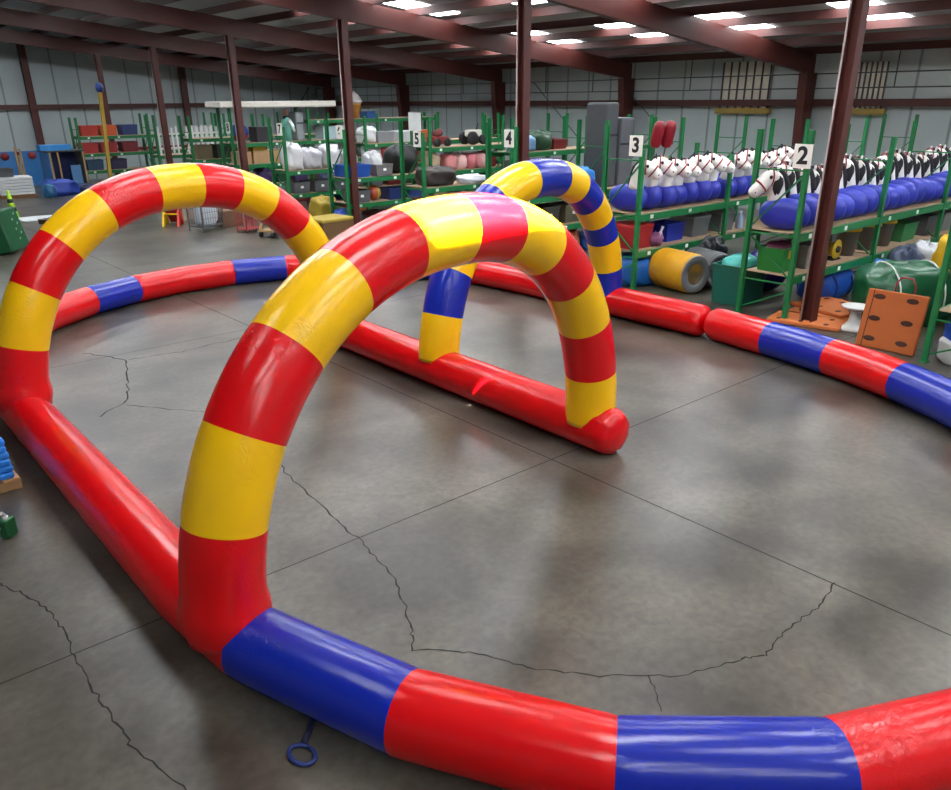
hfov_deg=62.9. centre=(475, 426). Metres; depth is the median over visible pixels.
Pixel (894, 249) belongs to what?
bundle
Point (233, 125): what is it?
ball
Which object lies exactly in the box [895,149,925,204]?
pony
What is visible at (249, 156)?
cardboard box
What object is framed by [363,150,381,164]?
bundle
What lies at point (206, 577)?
race track
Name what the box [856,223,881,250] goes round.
bin
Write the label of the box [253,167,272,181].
bundle
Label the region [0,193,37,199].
pallet
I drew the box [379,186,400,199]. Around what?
storage tote
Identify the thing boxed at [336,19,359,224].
steel post
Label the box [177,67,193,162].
steel post
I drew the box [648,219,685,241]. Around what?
storage tote
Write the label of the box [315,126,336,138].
storage tote
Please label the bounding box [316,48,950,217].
wall
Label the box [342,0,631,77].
ceiling beam
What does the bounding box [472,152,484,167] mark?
cover
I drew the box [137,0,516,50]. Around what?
trim
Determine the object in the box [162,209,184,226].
stool
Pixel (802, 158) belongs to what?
number sign
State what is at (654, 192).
pony
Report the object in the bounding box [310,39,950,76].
ceiling beam
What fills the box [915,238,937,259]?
bundle
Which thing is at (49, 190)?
bundle
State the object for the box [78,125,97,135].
crate
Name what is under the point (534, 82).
trim
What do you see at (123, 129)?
crate
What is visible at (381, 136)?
storage tote
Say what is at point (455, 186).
rack
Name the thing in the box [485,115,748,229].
rack
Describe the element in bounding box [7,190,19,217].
cone
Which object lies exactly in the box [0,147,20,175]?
panel
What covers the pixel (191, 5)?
ceiling
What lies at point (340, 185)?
storage tote
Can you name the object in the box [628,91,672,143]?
trim
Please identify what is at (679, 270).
rolled mat
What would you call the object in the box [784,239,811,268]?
storage tote
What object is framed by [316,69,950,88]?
trim
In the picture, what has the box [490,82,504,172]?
wall column
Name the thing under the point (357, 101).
prop
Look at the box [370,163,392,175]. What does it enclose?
storage tote
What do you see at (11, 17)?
beam
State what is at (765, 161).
pony
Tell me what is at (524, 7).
steel post
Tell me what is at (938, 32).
ceiling beam
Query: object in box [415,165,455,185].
bundle
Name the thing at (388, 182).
storage tote
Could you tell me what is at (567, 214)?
storage tote
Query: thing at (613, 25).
window
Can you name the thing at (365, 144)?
rack
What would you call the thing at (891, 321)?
mat
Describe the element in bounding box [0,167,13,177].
storage tote
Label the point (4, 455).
sheet
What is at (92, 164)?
crate
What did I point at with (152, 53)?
steel post
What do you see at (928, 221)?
storage tote
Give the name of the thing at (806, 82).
wall column
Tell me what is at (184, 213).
wooden crate
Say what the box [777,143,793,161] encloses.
pony
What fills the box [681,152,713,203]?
pony
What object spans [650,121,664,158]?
pole
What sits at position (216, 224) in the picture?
tray
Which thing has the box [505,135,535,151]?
bundle
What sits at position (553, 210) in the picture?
storage tote
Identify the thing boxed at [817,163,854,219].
pony
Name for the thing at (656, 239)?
hopper
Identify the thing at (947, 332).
bundle
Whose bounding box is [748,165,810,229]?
pony
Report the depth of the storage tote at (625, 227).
15.28 m
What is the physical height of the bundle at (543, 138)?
0.541 m
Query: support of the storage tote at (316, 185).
on the rack at (365, 144)
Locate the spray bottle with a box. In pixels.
[0,512,17,538]
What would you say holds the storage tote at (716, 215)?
on the rack at (686, 243)
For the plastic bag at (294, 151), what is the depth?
24.58 m
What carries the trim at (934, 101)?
attached to the wall at (934, 124)
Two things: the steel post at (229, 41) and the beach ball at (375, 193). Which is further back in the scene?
the steel post at (229, 41)
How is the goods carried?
on the cart at (221, 210)
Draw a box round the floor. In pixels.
[0,169,950,789]
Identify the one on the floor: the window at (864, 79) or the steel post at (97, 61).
the steel post at (97, 61)
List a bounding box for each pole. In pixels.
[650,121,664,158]
[661,120,675,156]
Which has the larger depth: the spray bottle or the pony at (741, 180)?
the pony at (741, 180)
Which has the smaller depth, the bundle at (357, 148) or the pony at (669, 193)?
the pony at (669, 193)
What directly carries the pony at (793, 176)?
on the rack at (882, 216)
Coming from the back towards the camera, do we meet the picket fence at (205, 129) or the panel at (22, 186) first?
the picket fence at (205, 129)
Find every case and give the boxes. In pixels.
[36,144,71,150]
[248,126,272,141]
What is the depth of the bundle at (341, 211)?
22.70 m
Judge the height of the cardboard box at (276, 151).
0.403 m
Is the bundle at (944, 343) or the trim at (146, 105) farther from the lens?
the trim at (146, 105)
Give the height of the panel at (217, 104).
0.205 m
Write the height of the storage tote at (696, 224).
0.422 m
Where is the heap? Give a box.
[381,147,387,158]
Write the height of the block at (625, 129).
1.600 m
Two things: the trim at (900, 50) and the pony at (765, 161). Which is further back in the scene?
the trim at (900, 50)
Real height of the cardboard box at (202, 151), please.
0.503 m
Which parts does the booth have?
panel, post, post, panel, panel, post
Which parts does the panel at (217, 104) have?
rail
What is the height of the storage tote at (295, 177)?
0.308 m
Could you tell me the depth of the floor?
6.68 m
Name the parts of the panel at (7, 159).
post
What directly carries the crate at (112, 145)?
on the rack at (142, 135)
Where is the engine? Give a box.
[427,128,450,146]
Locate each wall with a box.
[0,28,317,179]
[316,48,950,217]
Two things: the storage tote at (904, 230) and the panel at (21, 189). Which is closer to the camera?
the storage tote at (904, 230)
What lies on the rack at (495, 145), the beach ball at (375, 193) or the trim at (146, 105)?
the beach ball at (375, 193)
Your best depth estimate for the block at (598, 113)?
18.94 m
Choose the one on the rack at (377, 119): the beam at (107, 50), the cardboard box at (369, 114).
the cardboard box at (369, 114)
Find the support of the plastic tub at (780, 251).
on the rack at (882, 216)
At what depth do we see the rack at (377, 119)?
28.29 m
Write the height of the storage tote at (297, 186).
0.340 m
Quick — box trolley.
[894,277,916,294]
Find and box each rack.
[68,112,218,173]
[143,112,287,170]
[177,113,329,168]
[216,107,438,186]
[266,113,499,209]
[324,113,568,215]
[398,114,653,203]
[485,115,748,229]
[601,114,919,289]
[735,120,950,318]
[918,226,950,362]
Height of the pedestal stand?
0.400 m
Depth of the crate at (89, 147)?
33.63 m
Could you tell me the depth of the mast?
33.02 m
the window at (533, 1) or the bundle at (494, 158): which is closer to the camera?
the window at (533, 1)
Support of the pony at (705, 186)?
on the rack at (686, 243)
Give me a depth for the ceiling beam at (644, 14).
19.26 m
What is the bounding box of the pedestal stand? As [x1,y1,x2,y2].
[841,302,864,332]
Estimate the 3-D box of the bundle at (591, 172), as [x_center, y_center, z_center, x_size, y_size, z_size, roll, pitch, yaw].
[2.540,-6.063,18.900,0.641,0.540,0.654,-19,29,-37]
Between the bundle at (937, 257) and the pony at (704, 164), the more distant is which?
the pony at (704, 164)
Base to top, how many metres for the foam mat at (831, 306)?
0.066 m
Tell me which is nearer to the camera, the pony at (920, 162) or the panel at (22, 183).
the pony at (920, 162)
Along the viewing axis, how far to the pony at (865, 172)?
14.54 m
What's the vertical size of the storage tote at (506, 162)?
0.450 m
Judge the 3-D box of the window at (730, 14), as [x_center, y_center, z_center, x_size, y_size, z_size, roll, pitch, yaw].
[6.686,-10.615,20.308,3.000,0.358,1.000,-19,29,-37]
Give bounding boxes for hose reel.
[827,240,841,260]
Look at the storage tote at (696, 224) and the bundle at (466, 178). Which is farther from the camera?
the bundle at (466, 178)
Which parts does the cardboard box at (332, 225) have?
foam lid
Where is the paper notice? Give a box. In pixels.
[408,112,420,130]
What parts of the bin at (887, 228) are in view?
lid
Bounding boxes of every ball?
[232,124,248,141]
[367,185,380,199]
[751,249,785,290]
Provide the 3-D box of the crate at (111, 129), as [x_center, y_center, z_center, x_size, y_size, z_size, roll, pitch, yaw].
[-16.189,-13.017,34.111,0.720,0.420,0.700,-19,29,-37]
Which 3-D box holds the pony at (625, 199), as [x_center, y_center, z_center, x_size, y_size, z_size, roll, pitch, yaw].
[3.060,-4.702,15.052,1.047,0.994,0.457,16,28,35]
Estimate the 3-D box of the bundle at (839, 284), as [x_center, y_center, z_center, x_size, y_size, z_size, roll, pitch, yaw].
[6.577,-2.726,14.604,1.320,0.578,0.786,-19,29,-37]
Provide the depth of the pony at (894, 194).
14.78 m
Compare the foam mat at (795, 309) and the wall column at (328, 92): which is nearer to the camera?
the foam mat at (795, 309)
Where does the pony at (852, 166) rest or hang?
on the rack at (882, 216)
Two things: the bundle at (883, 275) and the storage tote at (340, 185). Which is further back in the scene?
the storage tote at (340, 185)
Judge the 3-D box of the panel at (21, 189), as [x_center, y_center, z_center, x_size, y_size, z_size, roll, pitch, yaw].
[-18.418,-9.522,31.184,1.200,0.092,1.000,-16,28,-33]
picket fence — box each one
[156,126,181,154]
[185,125,212,152]
[191,125,218,144]
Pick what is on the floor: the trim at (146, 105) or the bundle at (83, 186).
the bundle at (83, 186)
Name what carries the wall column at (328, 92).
on the floor
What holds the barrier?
on the floor
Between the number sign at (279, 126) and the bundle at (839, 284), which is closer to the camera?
the bundle at (839, 284)
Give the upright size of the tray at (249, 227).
0.020 m
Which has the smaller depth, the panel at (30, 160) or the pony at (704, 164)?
the pony at (704, 164)
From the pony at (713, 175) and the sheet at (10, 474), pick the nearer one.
the sheet at (10, 474)
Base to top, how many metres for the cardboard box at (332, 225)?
0.805 m
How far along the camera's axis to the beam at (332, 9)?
19.82 m
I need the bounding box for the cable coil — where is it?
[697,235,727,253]
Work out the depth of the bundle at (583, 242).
19.31 m
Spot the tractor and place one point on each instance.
(472, 137)
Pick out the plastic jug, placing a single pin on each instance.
(739, 219)
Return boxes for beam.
[0,7,151,46]
[0,28,95,54]
[21,0,228,35]
[94,42,331,86]
[150,32,405,84]
[227,18,501,81]
[245,0,342,19]
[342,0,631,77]
[544,0,816,72]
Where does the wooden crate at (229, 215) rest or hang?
on the floor
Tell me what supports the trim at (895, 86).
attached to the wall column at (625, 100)
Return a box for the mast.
[95,82,111,177]
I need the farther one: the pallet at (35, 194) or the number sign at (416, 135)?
the pallet at (35, 194)
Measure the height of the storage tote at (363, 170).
0.340 m
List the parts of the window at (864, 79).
sill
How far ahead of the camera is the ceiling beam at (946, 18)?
20.81 m
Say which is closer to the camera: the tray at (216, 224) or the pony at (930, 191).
the pony at (930, 191)
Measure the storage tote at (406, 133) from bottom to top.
0.342 m
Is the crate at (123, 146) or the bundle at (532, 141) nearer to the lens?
the bundle at (532, 141)
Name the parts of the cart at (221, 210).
post, post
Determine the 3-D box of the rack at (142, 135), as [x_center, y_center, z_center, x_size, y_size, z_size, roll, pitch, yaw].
[-14.928,-12.683,35.499,6.130,3.020,1.010,-19,29,-37]
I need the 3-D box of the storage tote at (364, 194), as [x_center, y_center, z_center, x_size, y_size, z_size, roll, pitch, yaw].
[-3.474,-6.749,22.706,0.600,0.340,0.660,-19,29,-37]
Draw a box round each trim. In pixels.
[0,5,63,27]
[0,103,204,109]
[16,143,219,154]
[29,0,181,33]
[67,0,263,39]
[104,0,400,45]
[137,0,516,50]
[171,0,682,55]
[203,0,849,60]
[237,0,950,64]
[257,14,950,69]
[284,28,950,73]
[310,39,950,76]
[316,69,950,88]
[336,86,950,95]
[336,98,950,105]
[534,82,576,136]
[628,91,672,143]
[689,60,692,89]
[893,50,900,86]
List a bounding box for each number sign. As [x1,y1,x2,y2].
[225,122,230,132]
[276,123,282,135]
[336,125,342,138]
[413,131,420,146]
[504,129,513,147]
[629,135,642,156]
[792,144,813,168]
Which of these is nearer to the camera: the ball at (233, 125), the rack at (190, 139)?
the ball at (233, 125)
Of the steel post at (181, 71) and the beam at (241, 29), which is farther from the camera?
the steel post at (181, 71)
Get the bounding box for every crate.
[77,142,98,153]
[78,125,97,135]
[85,159,103,170]
[95,142,117,152]
[97,125,116,135]
[110,158,126,168]
[116,124,137,134]
[116,141,137,151]
[181,208,193,220]
[216,209,242,227]
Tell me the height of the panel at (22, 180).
0.092 m
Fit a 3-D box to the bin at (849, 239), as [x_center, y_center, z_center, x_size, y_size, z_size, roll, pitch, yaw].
[6.927,-3.484,14.504,0.450,0.540,0.450,-19,29,-37]
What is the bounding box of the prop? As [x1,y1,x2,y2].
[352,91,361,117]
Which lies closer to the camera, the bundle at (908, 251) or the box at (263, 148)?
the bundle at (908, 251)
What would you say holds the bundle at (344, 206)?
on the floor
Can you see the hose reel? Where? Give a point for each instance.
(835, 247)
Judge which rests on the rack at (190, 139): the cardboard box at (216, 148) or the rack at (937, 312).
the cardboard box at (216, 148)
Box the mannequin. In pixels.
[281,109,295,140]
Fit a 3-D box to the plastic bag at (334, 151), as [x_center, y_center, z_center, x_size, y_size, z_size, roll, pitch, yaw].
[-4.834,-8.967,25.660,0.696,0.750,0.843,-19,29,-37]
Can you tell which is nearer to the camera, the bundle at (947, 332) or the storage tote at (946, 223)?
the bundle at (947, 332)
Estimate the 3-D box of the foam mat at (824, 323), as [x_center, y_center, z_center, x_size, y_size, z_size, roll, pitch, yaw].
[5.561,-1.783,13.044,1.150,0.066,0.620,16,28,34]
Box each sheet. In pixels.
[0,445,5,452]
[0,451,8,459]
[0,458,10,466]
[0,464,12,473]
[0,471,14,480]
[19,215,51,221]
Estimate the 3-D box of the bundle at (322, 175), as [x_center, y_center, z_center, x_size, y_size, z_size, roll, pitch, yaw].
[-5.093,-8.340,27.267,1.044,1.262,0.821,-19,29,-37]
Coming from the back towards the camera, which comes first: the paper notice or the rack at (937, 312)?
the paper notice
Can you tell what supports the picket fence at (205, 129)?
on the rack at (175, 155)
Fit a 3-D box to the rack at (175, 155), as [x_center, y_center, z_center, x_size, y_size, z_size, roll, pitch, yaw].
[-11.077,-12.154,34.171,6.130,3.020,1.010,-19,29,-37]
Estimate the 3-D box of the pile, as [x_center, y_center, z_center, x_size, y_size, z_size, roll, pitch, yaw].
[-1.398,-8.268,24.170,0.439,0.568,0.671,-19,29,-37]
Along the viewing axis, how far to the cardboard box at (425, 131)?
27.59 m
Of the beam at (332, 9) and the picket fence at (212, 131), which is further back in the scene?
the picket fence at (212, 131)
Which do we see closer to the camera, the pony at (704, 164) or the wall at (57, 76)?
the pony at (704, 164)
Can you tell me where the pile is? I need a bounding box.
[425,151,439,165]
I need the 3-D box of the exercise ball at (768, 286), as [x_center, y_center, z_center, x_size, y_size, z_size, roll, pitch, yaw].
[5.625,-3.059,15.078,0.840,0.840,0.840,-19,29,-37]
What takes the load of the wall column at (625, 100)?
on the floor
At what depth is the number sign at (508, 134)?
16.76 m
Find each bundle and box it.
[41,179,79,196]
[42,183,56,197]
[79,183,93,192]
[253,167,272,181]
[309,194,337,215]
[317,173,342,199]
[334,208,346,214]
[336,199,346,207]
[355,142,360,156]
[356,126,375,142]
[360,208,388,220]
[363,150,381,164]
[382,143,417,172]
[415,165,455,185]
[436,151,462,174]
[456,173,484,183]
[478,150,496,165]
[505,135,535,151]
[529,129,551,149]
[568,229,579,243]
[578,231,587,249]
[579,166,594,179]
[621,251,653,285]
[797,265,853,298]
[849,260,950,326]
[887,245,903,258]
[889,244,924,259]
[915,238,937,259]
[931,234,949,270]
[933,336,950,364]
[943,320,950,340]
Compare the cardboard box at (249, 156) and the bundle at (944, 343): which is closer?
the bundle at (944, 343)
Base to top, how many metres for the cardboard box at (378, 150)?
0.603 m
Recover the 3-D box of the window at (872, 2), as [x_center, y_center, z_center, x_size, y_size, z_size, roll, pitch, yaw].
[8.974,-9.602,17.861,3.000,0.358,1.000,-19,29,-37]
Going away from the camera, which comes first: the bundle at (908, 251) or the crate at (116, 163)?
the bundle at (908, 251)
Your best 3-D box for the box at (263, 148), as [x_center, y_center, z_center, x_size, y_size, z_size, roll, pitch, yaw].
[-7.801,-9.982,27.764,0.501,0.223,0.400,-19,29,-37]
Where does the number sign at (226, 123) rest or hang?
attached to the rack at (377, 119)
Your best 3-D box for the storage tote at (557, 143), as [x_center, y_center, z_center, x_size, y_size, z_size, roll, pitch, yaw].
[2.260,-8.225,22.587,0.590,0.266,0.620,-19,29,-37]
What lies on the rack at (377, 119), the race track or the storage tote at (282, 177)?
the storage tote at (282, 177)
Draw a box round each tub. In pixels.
[757,240,799,272]
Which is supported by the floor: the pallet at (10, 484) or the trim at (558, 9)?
the pallet at (10, 484)
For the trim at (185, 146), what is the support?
attached to the wall at (57, 76)
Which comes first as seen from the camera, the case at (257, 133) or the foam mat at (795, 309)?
the foam mat at (795, 309)
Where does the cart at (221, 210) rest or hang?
on the floor
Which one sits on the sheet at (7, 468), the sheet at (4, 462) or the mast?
the sheet at (4, 462)
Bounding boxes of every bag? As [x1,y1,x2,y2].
[279,141,303,169]
[301,147,321,168]
[318,143,340,167]
[339,149,357,163]
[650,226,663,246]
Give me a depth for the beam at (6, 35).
33.55 m
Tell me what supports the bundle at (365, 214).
on the floor
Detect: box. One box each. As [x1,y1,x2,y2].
[193,144,212,158]
[210,144,231,157]
[231,151,251,163]
[248,146,265,150]
[250,150,269,162]
[267,149,280,161]
[313,214,353,240]
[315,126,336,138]
[360,111,375,117]
[361,146,381,162]
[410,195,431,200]
[418,129,427,139]
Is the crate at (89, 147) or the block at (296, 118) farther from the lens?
the crate at (89, 147)
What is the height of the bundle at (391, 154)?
0.860 m
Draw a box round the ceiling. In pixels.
[0,0,950,73]
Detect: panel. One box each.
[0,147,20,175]
[0,175,31,180]
[0,179,32,183]
[0,182,33,186]
[0,185,33,189]
[0,188,34,192]
[0,191,34,195]
[0,206,28,254]
[18,149,43,184]
[205,101,335,107]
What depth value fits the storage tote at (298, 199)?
29.20 m
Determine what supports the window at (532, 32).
attached to the ceiling
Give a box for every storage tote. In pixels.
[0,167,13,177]
[271,170,290,181]
[283,180,309,193]
[291,174,307,180]
[295,197,309,201]
[304,179,328,191]
[324,178,345,189]
[332,163,370,177]
[341,188,370,202]
[363,181,382,185]
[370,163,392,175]
[375,131,394,142]
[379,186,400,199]
[383,179,400,184]
[394,130,409,141]
[397,184,421,197]
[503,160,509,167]
[532,203,560,220]
[545,201,578,222]
[550,138,567,148]
[615,219,654,249]
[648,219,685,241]
[671,213,710,236]
[699,209,735,231]
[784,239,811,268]
[890,219,919,241]
[903,213,938,235]
[929,209,950,230]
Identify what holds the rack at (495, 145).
on the floor
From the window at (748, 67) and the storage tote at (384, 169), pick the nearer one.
the storage tote at (384, 169)
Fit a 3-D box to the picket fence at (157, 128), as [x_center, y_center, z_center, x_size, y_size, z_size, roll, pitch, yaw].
[-12.722,-11.953,32.447,0.050,1.100,1.140,18,29,37]
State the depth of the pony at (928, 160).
16.36 m
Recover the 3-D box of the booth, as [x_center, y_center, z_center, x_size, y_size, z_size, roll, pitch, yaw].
[-17.412,-10.870,32.998,1.100,1.660,1.500,20,30,39]
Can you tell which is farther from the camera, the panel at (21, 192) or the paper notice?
the panel at (21, 192)
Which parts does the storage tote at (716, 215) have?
lid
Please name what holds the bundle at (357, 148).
on the rack at (377, 119)
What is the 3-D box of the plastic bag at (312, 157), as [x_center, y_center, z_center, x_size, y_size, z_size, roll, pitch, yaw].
[-5.390,-8.748,25.257,0.707,0.668,0.850,-19,29,-37]
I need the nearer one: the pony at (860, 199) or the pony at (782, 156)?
the pony at (860, 199)
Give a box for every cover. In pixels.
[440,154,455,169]
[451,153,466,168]
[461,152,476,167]
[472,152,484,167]
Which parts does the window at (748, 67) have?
sill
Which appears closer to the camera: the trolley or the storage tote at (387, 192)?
the trolley
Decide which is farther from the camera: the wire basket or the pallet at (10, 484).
the wire basket
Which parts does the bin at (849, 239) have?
lid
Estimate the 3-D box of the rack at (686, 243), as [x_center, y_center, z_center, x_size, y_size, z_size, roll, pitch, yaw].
[7.351,-5.779,18.692,12.130,3.020,0.980,-19,29,-37]
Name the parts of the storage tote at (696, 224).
lid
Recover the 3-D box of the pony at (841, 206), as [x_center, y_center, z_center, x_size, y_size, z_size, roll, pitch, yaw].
[5.982,-4.086,13.599,1.014,0.946,0.497,11,26,26]
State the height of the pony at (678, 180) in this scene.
0.948 m
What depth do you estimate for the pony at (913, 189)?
15.24 m
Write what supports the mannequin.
on the rack at (377, 119)
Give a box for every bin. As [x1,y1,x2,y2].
[712,253,765,306]
[837,228,861,255]
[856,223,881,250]
[877,220,896,246]
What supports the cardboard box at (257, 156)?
on the rack at (377, 119)
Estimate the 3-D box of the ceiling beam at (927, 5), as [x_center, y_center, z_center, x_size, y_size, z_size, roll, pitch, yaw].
[4.777,-11.117,21.748,0.070,0.200,54.600,-19,29,-37]
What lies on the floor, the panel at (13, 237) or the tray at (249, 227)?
the panel at (13, 237)
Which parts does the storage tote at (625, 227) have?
lid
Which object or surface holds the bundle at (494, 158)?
on the rack at (495, 145)
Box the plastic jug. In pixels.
[734,211,744,228]
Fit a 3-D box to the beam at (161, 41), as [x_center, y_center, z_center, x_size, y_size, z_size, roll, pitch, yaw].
[-8.004,-15.909,33.916,12.050,1.858,0.200,-19,29,-37]
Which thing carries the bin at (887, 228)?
on the rack at (882, 216)
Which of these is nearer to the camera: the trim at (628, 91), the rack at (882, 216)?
the rack at (882, 216)
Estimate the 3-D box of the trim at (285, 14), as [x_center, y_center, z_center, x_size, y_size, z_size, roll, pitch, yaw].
[0.080,-10.144,17.759,0.070,0.200,54.600,-19,29,-37]
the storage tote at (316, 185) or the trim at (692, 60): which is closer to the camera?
the storage tote at (316, 185)
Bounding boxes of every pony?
[609,158,662,210]
[642,153,676,208]
[657,156,691,207]
[671,156,701,205]
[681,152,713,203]
[694,150,726,201]
[708,153,734,199]
[717,151,750,197]
[718,147,761,196]
[742,147,769,194]
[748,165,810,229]
[759,150,781,175]
[763,160,817,226]
[765,147,789,171]
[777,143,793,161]
[799,167,818,224]
[811,165,846,220]
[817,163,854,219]
[838,164,867,217]
[843,153,878,215]
[854,155,889,212]
[866,158,899,209]
[874,157,909,208]
[879,151,917,205]
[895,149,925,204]
[904,151,935,202]
[912,153,942,201]
[917,152,950,198]
[925,146,950,196]
[935,144,950,172]
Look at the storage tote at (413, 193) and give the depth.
23.67 m
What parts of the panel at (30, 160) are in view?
post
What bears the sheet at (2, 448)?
on the sheet at (4, 455)
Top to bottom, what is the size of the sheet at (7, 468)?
0.066 m
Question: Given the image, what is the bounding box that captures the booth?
[37,149,89,183]
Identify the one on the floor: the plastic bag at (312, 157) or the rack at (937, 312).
the rack at (937, 312)
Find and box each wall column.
[322,87,336,125]
[395,85,409,129]
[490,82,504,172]
[618,78,634,116]
[792,73,816,145]
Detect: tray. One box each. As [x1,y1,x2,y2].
[190,223,223,227]
[236,226,262,229]
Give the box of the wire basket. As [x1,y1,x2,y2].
[235,211,262,232]
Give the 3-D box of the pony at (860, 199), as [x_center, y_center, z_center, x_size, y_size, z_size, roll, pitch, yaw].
[6.597,-4.332,14.086,1.014,1.008,0.497,12,26,26]
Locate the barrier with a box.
[703,308,950,428]
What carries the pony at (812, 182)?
on the rack at (882, 216)
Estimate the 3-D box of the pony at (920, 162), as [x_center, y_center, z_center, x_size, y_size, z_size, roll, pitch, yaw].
[9.186,-5.179,16.151,1.014,0.929,0.497,14,27,31]
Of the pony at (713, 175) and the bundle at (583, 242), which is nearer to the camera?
the pony at (713, 175)
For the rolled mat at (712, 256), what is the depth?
15.26 m
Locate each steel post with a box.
[16,44,44,144]
[93,55,120,175]
[148,47,172,163]
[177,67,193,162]
[224,36,248,171]
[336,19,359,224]
[516,0,531,202]
[799,0,869,321]
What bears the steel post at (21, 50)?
attached to the wall at (57, 76)
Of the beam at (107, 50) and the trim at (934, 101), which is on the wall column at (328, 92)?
the beam at (107, 50)
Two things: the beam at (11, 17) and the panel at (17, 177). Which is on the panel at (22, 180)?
the panel at (17, 177)
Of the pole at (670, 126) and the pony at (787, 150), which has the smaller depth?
the pony at (787, 150)
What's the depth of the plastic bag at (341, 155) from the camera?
25.89 m
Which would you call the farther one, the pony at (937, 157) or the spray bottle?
the pony at (937, 157)
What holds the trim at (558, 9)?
attached to the wall at (57, 76)
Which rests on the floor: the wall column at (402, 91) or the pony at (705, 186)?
the wall column at (402, 91)
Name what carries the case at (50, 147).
on the booth
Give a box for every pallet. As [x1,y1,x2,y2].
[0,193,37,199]
[0,470,22,493]
[37,217,49,223]
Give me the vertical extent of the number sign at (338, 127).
0.360 m
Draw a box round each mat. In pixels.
[649,247,709,293]
[687,247,728,286]
[767,311,847,331]
[789,306,848,319]
[790,297,849,318]
[855,288,930,355]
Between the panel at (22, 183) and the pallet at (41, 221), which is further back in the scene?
the panel at (22, 183)
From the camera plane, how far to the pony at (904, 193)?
14.96 m
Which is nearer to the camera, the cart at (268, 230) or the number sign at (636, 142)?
the number sign at (636, 142)
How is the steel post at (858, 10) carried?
on the floor
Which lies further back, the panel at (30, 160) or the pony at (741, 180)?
the panel at (30, 160)
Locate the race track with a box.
[0,158,950,789]
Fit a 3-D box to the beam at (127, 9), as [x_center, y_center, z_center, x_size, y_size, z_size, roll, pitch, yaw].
[-17.223,-11.068,17.431,24.200,3.206,0.200,-19,29,-37]
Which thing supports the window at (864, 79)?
in the wall at (934, 124)
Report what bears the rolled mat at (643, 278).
on the floor
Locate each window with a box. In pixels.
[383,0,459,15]
[512,0,546,4]
[513,31,579,43]
[595,23,665,36]
[697,12,772,29]
[714,61,772,113]
[826,0,910,19]
[851,61,889,114]
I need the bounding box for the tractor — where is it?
[459,123,484,144]
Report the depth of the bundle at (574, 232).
18.99 m
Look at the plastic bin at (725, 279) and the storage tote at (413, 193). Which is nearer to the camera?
the plastic bin at (725, 279)
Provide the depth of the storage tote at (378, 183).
26.91 m
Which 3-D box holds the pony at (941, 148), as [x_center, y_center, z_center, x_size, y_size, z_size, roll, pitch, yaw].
[10.221,-5.590,16.936,1.014,1.058,0.497,15,27,32]
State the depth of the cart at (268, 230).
21.54 m
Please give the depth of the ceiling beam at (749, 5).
21.03 m
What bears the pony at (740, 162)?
on the rack at (686, 243)
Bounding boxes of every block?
[288,112,304,139]
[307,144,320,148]
[585,102,618,186]
[614,117,634,184]
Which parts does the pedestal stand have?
dish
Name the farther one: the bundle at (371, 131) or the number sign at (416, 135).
the bundle at (371, 131)
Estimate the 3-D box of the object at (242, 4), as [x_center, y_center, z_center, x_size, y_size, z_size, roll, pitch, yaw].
[-1.094,-9.901,16.762,0.070,0.200,54.600,-19,29,-37]
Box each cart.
[186,207,224,232]
[258,222,275,237]
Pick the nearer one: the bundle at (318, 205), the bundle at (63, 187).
the bundle at (318, 205)
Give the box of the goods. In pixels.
[193,207,217,225]
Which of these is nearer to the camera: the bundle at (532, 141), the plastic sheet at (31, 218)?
the bundle at (532, 141)
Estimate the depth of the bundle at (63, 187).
31.52 m

